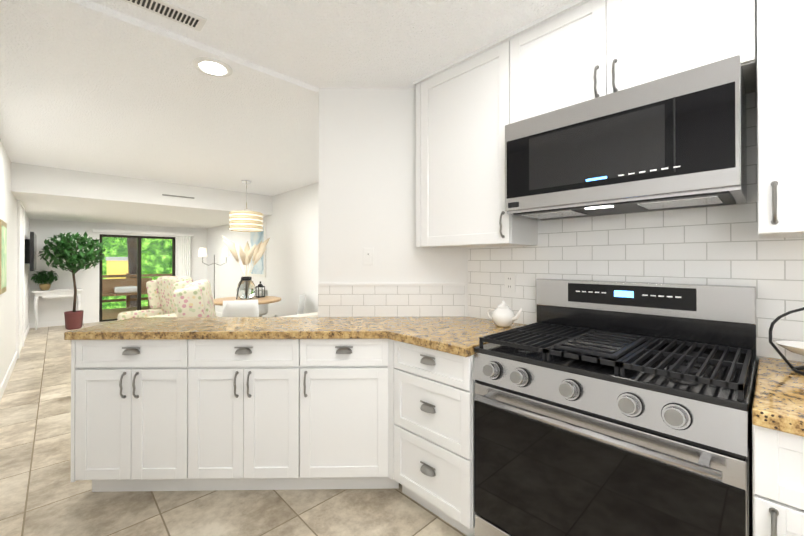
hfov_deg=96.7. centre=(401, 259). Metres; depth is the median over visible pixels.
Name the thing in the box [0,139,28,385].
wall
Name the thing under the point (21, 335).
baseboard
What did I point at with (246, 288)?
vase
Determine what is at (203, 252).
floor lamp
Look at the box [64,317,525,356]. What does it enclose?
countertop
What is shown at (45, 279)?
plant
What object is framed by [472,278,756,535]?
range
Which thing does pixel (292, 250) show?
wall
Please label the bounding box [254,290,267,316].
dining chair
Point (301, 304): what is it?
dining chair
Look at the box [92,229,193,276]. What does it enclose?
drape
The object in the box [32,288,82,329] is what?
console table
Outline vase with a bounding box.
[222,236,269,299]
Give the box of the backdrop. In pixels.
[102,237,171,279]
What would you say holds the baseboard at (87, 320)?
attached to the wall at (55, 309)
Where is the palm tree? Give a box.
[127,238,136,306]
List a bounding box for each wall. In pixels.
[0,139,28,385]
[29,219,206,322]
[207,182,318,316]
[318,88,467,316]
[468,92,803,376]
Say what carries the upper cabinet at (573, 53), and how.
attached to the wall at (719, 245)
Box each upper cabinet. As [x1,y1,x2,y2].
[413,34,537,247]
[508,0,756,123]
[756,0,803,237]
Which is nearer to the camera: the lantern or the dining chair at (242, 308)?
the dining chair at (242, 308)
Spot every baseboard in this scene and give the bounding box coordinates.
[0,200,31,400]
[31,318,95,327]
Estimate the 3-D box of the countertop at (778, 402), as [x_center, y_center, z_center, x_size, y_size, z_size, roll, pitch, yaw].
[1.643,0.402,0.658,0.729,0.041,1.407,0,0,-44]
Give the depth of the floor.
1.92 m
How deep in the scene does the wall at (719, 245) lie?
1.63 m
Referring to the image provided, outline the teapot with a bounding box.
[487,301,521,326]
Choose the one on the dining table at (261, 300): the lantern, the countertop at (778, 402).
the lantern
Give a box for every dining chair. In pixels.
[222,299,258,316]
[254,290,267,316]
[275,293,305,316]
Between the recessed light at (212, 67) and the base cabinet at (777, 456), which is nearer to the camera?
the base cabinet at (777, 456)
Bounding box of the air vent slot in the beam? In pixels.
[161,193,195,199]
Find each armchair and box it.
[118,276,192,320]
[173,279,215,316]
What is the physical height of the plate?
0.116 m
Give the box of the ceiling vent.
[122,0,206,30]
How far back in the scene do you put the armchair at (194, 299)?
3.62 m
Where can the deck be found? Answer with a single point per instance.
(125, 288)
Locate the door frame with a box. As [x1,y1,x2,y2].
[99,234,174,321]
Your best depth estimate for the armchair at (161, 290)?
5.05 m
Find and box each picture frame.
[0,219,6,294]
[250,223,265,276]
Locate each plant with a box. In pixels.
[31,270,58,289]
[39,232,107,329]
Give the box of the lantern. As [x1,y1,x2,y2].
[256,281,264,297]
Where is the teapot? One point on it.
(503, 314)
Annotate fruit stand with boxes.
[769,307,803,374]
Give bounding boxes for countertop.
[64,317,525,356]
[752,356,803,436]
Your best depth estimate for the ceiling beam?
5.28 m
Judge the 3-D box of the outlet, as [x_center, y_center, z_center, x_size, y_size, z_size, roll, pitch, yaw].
[0.663,0.146,2.196,0.009,0.116,0.072,0,0,-44]
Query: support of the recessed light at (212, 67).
in the ceiling
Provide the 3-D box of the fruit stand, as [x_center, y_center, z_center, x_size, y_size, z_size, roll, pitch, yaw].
[1.417,0.264,1.145,0.195,0.233,0.339,0,0,-44]
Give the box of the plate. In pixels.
[363,248,373,264]
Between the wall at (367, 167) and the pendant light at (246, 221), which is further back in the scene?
the pendant light at (246, 221)
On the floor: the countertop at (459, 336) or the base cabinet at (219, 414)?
the base cabinet at (219, 414)
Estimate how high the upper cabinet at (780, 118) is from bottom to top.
1.087 m
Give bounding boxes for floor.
[0,316,466,535]
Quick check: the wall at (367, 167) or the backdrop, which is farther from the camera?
the backdrop
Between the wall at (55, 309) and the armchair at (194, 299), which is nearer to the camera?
the armchair at (194, 299)
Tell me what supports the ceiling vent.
in the ceiling
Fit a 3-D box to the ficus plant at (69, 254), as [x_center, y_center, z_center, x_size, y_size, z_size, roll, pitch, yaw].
[-6.256,0.395,6.820,1.003,1.868,0.856,0,0,-44]
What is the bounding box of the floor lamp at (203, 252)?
[198,248,230,306]
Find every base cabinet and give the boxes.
[71,339,386,491]
[387,339,474,535]
[752,424,803,535]
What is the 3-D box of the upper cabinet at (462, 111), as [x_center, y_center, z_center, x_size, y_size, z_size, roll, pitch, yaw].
[0.424,-0.622,2.200,0.362,1.087,0.682,0,0,-44]
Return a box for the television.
[24,232,36,270]
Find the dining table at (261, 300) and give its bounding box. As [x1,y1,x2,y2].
[213,296,280,305]
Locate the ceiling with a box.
[0,0,573,195]
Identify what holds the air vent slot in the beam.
attached to the ceiling beam
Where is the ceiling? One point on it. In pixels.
(89, 86)
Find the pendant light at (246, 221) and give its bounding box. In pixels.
[229,180,262,231]
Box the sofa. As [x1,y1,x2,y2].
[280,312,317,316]
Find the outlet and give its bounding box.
[505,273,515,292]
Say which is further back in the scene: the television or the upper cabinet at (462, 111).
the television
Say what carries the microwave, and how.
attached to the upper cabinet at (573, 53)
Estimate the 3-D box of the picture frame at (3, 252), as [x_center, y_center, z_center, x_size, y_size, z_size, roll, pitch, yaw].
[-3.695,-0.018,3.299,0.032,0.660,0.500,0,0,-44]
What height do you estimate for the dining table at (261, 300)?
0.752 m
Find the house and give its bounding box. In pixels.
[102,257,147,308]
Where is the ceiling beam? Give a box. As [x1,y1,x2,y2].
[11,162,271,228]
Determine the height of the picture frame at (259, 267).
0.980 m
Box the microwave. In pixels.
[505,55,746,219]
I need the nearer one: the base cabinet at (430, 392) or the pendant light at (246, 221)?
the base cabinet at (430, 392)
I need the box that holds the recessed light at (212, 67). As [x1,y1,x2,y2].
[192,57,232,76]
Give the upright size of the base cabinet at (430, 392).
0.876 m
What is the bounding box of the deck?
[102,273,171,319]

